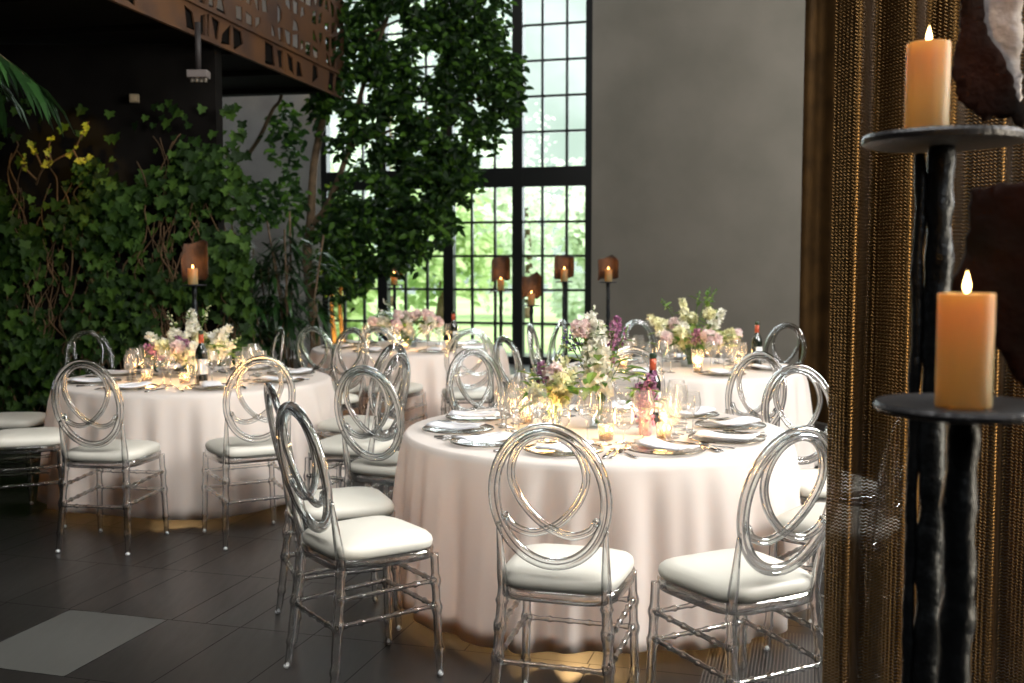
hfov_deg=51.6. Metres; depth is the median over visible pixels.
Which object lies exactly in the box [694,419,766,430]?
charger plate
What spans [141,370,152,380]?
votive candle
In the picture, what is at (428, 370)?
tablecloth
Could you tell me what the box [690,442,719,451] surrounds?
knife
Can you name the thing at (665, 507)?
tablecloth
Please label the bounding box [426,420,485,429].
folded napkin
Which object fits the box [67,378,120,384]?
charger plate
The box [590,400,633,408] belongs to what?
folded napkin
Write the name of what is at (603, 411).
charger plate
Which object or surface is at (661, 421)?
votive candle
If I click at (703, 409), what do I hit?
folded napkin
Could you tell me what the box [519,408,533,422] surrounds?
votive candle
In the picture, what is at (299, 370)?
folded napkin
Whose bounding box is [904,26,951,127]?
pillar candle
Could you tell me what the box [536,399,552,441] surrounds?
wine glass
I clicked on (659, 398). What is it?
bowl
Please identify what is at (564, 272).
pillar candle
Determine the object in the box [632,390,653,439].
wine glass
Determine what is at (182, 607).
floor
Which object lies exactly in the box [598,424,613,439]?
votive candle
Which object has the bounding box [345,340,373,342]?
folded napkin
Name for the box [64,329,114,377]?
dining chair
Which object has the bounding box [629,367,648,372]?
folded napkin
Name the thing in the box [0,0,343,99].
balcony
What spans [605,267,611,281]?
pillar candle
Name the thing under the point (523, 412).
charger plate
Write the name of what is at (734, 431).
fork
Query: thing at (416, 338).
folded napkin
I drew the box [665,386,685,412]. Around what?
bowl
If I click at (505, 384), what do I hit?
bowl
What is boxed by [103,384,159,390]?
charger plate
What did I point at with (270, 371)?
charger plate
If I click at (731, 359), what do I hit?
charger plate
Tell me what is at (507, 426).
water goblet
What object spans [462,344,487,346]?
folded napkin
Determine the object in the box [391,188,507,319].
tree
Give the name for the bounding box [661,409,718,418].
charger plate
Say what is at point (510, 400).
water goblet
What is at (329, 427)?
dining chair
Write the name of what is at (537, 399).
bowl
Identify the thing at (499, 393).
wine glass
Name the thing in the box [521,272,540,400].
candle stand
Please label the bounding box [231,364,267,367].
folded napkin
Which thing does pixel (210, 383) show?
folded napkin
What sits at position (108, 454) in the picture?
dining chair
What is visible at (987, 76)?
candle stand
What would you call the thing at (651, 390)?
bowl
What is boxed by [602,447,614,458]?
knife
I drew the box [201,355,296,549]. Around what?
dining chair
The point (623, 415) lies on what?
water goblet
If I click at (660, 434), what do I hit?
votive candle
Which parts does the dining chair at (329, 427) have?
seat frame, seat, leg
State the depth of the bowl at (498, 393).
4.65 m
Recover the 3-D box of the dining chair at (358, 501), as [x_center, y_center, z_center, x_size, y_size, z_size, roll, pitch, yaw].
[-0.730,0.643,4.243,0.491,0.985,0.414,-2,4,-21]
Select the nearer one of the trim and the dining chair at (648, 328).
the trim
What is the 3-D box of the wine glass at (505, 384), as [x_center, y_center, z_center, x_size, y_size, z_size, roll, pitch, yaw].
[0.006,0.283,4.551,0.087,0.206,0.088,0,4,-6]
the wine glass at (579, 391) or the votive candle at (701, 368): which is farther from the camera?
the votive candle at (701, 368)
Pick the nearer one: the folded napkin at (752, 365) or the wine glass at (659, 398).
the wine glass at (659, 398)
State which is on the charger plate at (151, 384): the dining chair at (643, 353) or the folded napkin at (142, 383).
the folded napkin at (142, 383)
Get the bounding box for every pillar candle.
[188,265,197,283]
[391,272,396,283]
[498,278,503,289]
[528,291,534,304]
[561,267,567,280]
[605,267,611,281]
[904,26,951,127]
[935,271,995,409]
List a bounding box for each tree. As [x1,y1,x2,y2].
[233,0,533,368]
[291,171,402,343]
[330,0,511,306]
[334,197,392,339]
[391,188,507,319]
[429,102,559,293]
[467,135,584,318]
[546,186,584,322]
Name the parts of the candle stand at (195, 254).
drip plate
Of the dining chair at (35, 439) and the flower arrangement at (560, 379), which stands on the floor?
the dining chair at (35, 439)
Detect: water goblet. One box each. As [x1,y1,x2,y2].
[497,393,514,427]
[509,400,527,422]
[551,405,570,440]
[561,385,576,416]
[614,385,630,416]
[614,408,633,443]
[661,402,680,438]
[677,395,694,430]
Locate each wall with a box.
[0,44,226,412]
[209,0,322,357]
[591,0,804,364]
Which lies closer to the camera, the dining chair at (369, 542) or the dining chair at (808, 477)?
the dining chair at (369, 542)
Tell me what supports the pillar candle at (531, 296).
on the candle stand at (532, 283)
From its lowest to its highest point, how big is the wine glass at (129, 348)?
0.206 m
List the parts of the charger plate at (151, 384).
plate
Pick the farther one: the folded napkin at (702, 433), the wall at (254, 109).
the wall at (254, 109)
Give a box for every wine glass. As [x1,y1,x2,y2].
[128,348,142,381]
[155,350,169,384]
[494,387,509,425]
[498,393,513,413]
[503,384,523,431]
[509,380,527,423]
[527,388,547,438]
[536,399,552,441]
[577,391,597,442]
[596,401,612,445]
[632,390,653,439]
[658,398,674,440]
[665,386,685,435]
[666,381,685,426]
[673,386,687,423]
[685,391,700,432]
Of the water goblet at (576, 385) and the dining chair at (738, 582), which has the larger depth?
the water goblet at (576, 385)
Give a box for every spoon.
[609,448,625,458]
[698,442,723,450]
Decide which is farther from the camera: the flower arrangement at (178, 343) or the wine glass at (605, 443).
the flower arrangement at (178, 343)
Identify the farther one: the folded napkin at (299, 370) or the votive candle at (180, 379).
the folded napkin at (299, 370)
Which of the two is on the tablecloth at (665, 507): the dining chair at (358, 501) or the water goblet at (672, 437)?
the water goblet at (672, 437)
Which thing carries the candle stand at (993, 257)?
on the floor
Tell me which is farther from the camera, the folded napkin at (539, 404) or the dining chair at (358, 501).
the folded napkin at (539, 404)
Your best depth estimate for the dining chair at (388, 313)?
10.53 m
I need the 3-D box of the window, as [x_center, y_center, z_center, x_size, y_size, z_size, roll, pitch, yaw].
[-0.868,-3.520,15.497,4.305,7.690,0.140,1,4,16]
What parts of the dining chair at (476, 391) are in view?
leg, leg, seat frame, seat, leg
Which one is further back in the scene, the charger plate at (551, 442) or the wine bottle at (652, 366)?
the wine bottle at (652, 366)
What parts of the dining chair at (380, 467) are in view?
leg, seat frame, seat, leg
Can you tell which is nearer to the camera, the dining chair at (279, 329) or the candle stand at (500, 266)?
the dining chair at (279, 329)
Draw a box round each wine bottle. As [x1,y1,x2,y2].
[195,330,207,383]
[449,311,457,348]
[646,353,660,424]
[751,322,761,367]
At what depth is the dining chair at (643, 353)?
5.94 m
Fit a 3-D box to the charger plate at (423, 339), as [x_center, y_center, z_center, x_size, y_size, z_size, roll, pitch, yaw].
[-0.906,-0.002,9.845,0.312,0.014,0.312,0,4,-1]
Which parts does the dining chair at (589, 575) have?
leg, leg, seat, seat frame, leg, leg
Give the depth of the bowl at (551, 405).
4.27 m
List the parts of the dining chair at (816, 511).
leg, seat frame, seat, leg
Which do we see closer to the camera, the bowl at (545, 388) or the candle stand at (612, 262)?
the bowl at (545, 388)
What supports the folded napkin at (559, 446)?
on the charger plate at (551, 442)
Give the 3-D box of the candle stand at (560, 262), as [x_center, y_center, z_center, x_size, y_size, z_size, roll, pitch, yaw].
[0.530,-0.110,10.820,0.300,1.541,0.300,0,4,0]
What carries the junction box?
attached to the wall at (98, 77)
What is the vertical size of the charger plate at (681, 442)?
0.014 m
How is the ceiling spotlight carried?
hanging from the balcony
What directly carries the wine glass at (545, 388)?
on the tablecloth at (665, 507)
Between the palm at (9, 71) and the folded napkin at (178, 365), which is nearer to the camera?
the palm at (9, 71)
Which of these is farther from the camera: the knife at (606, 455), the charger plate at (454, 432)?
the charger plate at (454, 432)
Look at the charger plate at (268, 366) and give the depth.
7.19 m
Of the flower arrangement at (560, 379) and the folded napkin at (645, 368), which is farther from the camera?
the folded napkin at (645, 368)
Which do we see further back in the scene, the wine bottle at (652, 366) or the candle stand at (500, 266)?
the candle stand at (500, 266)
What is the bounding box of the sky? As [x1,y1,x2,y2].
[330,0,585,293]
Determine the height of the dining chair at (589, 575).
0.985 m
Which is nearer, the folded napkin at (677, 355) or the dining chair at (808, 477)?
the dining chair at (808, 477)
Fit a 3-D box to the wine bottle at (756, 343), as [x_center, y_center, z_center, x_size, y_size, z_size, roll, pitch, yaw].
[1.700,0.023,7.361,0.073,0.322,0.074,-3,5,-34]
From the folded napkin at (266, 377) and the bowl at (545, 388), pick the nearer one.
the bowl at (545, 388)
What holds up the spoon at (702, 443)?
on the tablecloth at (665, 507)
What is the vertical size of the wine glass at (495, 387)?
0.176 m
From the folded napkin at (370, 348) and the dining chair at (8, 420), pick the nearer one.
the dining chair at (8, 420)
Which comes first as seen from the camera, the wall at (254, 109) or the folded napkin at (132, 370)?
the folded napkin at (132, 370)
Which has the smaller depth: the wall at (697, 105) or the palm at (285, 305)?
the palm at (285, 305)
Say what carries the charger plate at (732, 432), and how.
on the tablecloth at (665, 507)
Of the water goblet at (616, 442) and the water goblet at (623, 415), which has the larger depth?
the water goblet at (623, 415)
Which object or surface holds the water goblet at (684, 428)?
on the tablecloth at (665, 507)
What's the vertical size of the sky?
46.095 m
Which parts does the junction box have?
box lid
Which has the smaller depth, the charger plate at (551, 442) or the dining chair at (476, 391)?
the charger plate at (551, 442)
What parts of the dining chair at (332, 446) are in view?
leg, seat frame, leg, seat, leg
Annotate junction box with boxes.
[129,94,139,102]
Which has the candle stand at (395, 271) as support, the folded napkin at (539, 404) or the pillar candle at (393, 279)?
the pillar candle at (393, 279)
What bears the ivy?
attached to the wall at (98, 77)
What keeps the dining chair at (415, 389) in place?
on the floor
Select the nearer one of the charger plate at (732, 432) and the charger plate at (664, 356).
the charger plate at (732, 432)
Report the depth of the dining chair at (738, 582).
3.13 m
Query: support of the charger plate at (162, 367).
on the tablecloth at (182, 423)
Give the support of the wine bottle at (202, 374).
on the tablecloth at (182, 423)
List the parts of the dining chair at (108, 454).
leg, leg, seat, seat frame, leg, leg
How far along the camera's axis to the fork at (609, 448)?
4.00 m
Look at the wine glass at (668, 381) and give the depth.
4.69 m
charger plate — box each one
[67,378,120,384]
[93,371,143,375]
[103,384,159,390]
[159,367,194,370]
[184,383,235,389]
[227,366,272,370]
[252,377,304,383]
[267,371,314,375]
[398,339,430,342]
[416,349,452,352]
[422,422,493,434]
[445,411,511,421]
[450,434,501,447]
[505,404,567,413]
[523,441,604,456]
[584,403,638,412]
[624,440,705,455]
[661,356,701,359]
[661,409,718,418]
[688,431,765,444]
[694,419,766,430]
[697,371,745,376]
[725,359,766,363]
[746,366,771,370]
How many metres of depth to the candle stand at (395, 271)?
12.08 m
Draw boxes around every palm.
[0,54,72,136]
[227,209,352,367]
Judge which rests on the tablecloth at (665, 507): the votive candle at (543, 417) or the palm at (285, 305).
the votive candle at (543, 417)
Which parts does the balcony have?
screen rail, screen panel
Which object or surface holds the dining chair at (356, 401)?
on the floor
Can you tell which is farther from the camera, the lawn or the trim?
the lawn
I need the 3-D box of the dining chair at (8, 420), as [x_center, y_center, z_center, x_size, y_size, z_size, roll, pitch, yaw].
[-3.130,0.478,6.537,0.491,0.985,0.414,0,4,-1]
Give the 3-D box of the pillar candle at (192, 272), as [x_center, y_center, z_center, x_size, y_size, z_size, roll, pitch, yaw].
[-2.380,-0.500,7.904,0.072,0.148,0.072,0,4,0]
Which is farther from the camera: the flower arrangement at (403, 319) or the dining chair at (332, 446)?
the flower arrangement at (403, 319)
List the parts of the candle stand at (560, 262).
drip plate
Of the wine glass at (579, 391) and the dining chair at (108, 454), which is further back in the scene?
the dining chair at (108, 454)
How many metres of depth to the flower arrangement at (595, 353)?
4.59 m
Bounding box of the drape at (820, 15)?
[798,0,835,423]
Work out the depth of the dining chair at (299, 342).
8.05 m
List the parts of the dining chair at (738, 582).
leg, leg, seat frame, seat, leg, leg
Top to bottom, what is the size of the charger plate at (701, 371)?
0.014 m
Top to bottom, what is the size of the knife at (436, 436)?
0.008 m
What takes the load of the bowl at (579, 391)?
on the wine glass at (579, 391)
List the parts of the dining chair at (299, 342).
seat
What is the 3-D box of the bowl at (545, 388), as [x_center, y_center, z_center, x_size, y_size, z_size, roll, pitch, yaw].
[0.106,0.249,4.370,0.087,0.112,0.088,-3,5,-40]
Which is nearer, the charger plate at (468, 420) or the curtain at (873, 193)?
the curtain at (873, 193)
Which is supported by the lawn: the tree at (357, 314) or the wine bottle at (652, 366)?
the tree at (357, 314)
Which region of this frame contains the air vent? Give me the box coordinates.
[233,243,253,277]
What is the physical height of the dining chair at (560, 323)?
0.985 m
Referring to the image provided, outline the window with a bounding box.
[319,0,592,364]
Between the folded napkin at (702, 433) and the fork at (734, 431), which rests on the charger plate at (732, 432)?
the folded napkin at (702, 433)
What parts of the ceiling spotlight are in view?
stem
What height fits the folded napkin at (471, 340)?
0.028 m
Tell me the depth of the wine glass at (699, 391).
4.52 m
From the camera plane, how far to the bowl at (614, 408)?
4.24 m
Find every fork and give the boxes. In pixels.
[609,448,637,457]
[685,443,734,448]
[718,431,764,432]
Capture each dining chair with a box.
[0,412,45,503]
[0,427,67,527]
[51,359,168,555]
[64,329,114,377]
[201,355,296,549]
[264,382,402,642]
[267,326,283,366]
[275,401,443,682]
[295,325,367,415]
[303,353,409,494]
[317,343,407,486]
[330,327,368,414]
[334,365,403,498]
[357,326,426,434]
[368,311,404,340]
[441,328,493,414]
[446,348,503,410]
[488,423,640,682]
[492,336,528,406]
[504,320,567,406]
[527,323,546,384]
[602,346,664,406]
[620,319,658,356]
[645,426,827,682]
[725,351,786,426]
[761,364,828,570]
[763,323,806,363]
[763,502,825,650]
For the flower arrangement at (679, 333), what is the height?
0.560 m
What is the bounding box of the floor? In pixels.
[0,352,827,682]
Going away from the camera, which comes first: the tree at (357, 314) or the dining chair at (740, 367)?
the dining chair at (740, 367)
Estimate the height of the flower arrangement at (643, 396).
0.273 m
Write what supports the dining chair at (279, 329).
on the floor
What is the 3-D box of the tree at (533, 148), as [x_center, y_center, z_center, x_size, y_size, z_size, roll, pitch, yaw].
[-1.021,-7.877,55.831,7.597,10.880,7.083,0,4,7]
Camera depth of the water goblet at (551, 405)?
4.27 m
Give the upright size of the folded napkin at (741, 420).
0.028 m
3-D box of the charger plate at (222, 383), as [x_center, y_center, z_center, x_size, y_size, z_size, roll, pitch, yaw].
[-1.736,0.265,6.141,0.312,0.014,0.312,-2,5,-25]
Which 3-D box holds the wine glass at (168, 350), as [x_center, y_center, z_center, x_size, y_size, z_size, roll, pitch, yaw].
[-2.082,0.155,6.323,0.088,0.206,0.087,2,4,20]
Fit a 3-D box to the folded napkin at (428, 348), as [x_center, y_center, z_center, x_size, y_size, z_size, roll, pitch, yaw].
[-0.640,0.065,8.697,0.120,0.028,0.235,0,4,-1]
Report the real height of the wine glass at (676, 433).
0.206 m
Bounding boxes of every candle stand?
[181,239,207,366]
[385,267,402,312]
[491,255,509,345]
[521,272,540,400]
[554,255,573,365]
[598,255,618,344]
[861,0,1023,682]
[873,181,1023,682]
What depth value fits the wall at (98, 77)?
8.42 m
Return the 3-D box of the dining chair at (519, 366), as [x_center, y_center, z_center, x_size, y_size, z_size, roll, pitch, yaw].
[0.145,0.445,6.987,0.491,0.985,0.414,-2,5,-30]
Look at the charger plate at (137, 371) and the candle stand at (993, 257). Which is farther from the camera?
the charger plate at (137, 371)
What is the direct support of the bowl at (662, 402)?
on the water goblet at (672, 437)
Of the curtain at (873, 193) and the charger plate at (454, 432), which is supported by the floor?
the curtain at (873, 193)
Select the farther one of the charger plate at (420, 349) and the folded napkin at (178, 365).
the charger plate at (420, 349)
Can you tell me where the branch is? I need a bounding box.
[20,121,93,184]
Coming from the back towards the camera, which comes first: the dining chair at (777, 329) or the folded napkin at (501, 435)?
the dining chair at (777, 329)
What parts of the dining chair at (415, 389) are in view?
leg, seat, seat frame, leg, leg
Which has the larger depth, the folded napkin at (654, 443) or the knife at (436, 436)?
the knife at (436, 436)
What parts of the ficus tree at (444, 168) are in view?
planter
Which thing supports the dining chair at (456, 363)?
on the floor
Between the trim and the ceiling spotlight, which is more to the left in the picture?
the ceiling spotlight
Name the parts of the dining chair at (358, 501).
leg, leg, seat frame, seat, leg, leg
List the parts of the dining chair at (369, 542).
leg, leg, seat, seat frame, leg, leg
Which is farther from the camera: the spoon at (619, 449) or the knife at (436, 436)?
the knife at (436, 436)
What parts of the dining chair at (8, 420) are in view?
seat, leg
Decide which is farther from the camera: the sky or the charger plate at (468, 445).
the sky
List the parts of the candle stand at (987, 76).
drip plate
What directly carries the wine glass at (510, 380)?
on the tablecloth at (665, 507)
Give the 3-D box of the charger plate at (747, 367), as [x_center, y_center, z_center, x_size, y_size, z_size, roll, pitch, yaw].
[1.746,0.187,7.226,0.312,0.014,0.312,2,4,22]
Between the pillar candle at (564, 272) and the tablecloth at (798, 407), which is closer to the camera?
the tablecloth at (798, 407)
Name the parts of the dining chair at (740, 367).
leg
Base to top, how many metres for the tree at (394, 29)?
13.320 m
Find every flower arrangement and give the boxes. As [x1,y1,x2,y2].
[143,305,243,377]
[367,298,443,346]
[514,352,586,425]
[559,305,648,426]
[623,370,666,435]
[646,287,743,367]
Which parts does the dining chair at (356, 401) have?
seat, seat frame, leg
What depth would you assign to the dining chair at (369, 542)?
3.63 m
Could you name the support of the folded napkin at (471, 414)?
on the charger plate at (468, 420)
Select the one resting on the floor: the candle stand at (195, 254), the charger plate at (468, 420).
the candle stand at (195, 254)
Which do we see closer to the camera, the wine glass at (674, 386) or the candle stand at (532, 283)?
the wine glass at (674, 386)
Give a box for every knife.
[434,435,456,437]
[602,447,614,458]
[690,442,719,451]
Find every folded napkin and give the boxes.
[70,377,114,381]
[108,369,137,373]
[118,381,151,387]
[167,363,193,368]
[199,380,224,386]
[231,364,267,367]
[259,375,301,380]
[273,368,312,372]
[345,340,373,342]
[369,347,380,350]
[407,337,422,340]
[426,347,441,350]
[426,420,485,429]
[449,410,500,417]
[453,431,512,441]
[459,339,477,342]
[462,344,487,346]
[525,401,549,408]
[536,439,593,450]
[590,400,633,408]
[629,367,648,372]
[634,437,699,450]
[665,406,715,414]
[671,353,689,357]
[695,429,759,439]
[704,416,759,425]
[707,368,730,373]
[750,364,783,368]
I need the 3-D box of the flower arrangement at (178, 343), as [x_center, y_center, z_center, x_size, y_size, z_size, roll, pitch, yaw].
[-1.994,0.002,6.686,0.618,0.462,0.519,-2,5,-27]
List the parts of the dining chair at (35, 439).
seat, seat frame, leg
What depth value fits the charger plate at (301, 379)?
6.40 m
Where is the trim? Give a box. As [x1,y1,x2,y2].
[700,633,817,682]
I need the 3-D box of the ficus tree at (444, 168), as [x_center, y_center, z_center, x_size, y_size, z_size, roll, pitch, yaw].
[-1.395,-1.884,11.212,3.295,5.027,1.322,0,4,0]
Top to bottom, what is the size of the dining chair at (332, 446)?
0.985 m
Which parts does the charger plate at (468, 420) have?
plate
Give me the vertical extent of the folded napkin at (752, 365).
0.028 m
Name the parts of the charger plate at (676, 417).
plate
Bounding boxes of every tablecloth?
[37,366,344,519]
[308,341,512,430]
[382,404,807,653]
[566,357,817,468]
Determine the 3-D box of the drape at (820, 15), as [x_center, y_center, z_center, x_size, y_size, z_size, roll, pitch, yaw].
[3.249,-3.192,9.291,1.315,7.890,0.137,1,4,9]
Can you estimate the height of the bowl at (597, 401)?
0.092 m
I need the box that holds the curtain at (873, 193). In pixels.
[822,0,1023,682]
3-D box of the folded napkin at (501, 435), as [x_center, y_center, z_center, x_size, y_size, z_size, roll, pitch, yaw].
[-0.107,0.385,4.253,0.235,0.028,0.120,-3,5,-35]
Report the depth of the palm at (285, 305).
10.03 m
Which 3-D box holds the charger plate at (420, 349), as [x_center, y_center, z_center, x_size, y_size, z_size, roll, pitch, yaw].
[-0.633,0.080,8.711,0.312,0.014,0.312,-2,5,-26]
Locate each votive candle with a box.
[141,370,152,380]
[179,373,190,383]
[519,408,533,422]
[543,417,557,424]
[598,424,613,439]
[656,423,671,438]
[659,410,667,423]
[693,362,702,371]
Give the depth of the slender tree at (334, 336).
12.73 m
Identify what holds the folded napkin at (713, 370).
on the charger plate at (701, 371)
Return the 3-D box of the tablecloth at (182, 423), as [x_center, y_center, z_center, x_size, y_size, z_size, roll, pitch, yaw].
[-1.976,0.586,6.708,1.830,0.704,1.833,-1,4,-10]
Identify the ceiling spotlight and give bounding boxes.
[186,22,210,81]
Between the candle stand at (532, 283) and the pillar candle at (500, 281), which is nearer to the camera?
the candle stand at (532, 283)
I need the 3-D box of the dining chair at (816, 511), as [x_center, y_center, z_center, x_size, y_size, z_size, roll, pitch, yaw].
[1.251,0.666,3.925,0.491,0.985,0.414,3,5,40]
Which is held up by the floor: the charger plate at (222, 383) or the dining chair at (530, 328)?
the dining chair at (530, 328)
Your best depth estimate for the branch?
8.17 m
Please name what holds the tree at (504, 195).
on the lawn
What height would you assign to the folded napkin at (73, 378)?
0.028 m
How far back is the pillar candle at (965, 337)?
1.34 m
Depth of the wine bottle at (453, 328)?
9.04 m
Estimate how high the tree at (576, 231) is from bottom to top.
3.885 m
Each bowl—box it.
[497,393,514,414]
[503,384,523,409]
[527,388,547,414]
[536,399,552,420]
[551,405,570,426]
[577,391,597,418]
[596,401,612,423]
[614,408,633,429]
[632,390,653,417]
[658,398,674,419]
[661,402,680,424]
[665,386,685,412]
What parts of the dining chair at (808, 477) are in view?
seat, seat frame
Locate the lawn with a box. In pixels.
[348,293,583,353]
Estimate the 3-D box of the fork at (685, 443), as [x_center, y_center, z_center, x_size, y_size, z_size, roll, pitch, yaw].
[0.779,0.409,4.172,0.201,0.008,0.022,2,5,29]
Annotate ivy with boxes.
[0,95,257,411]

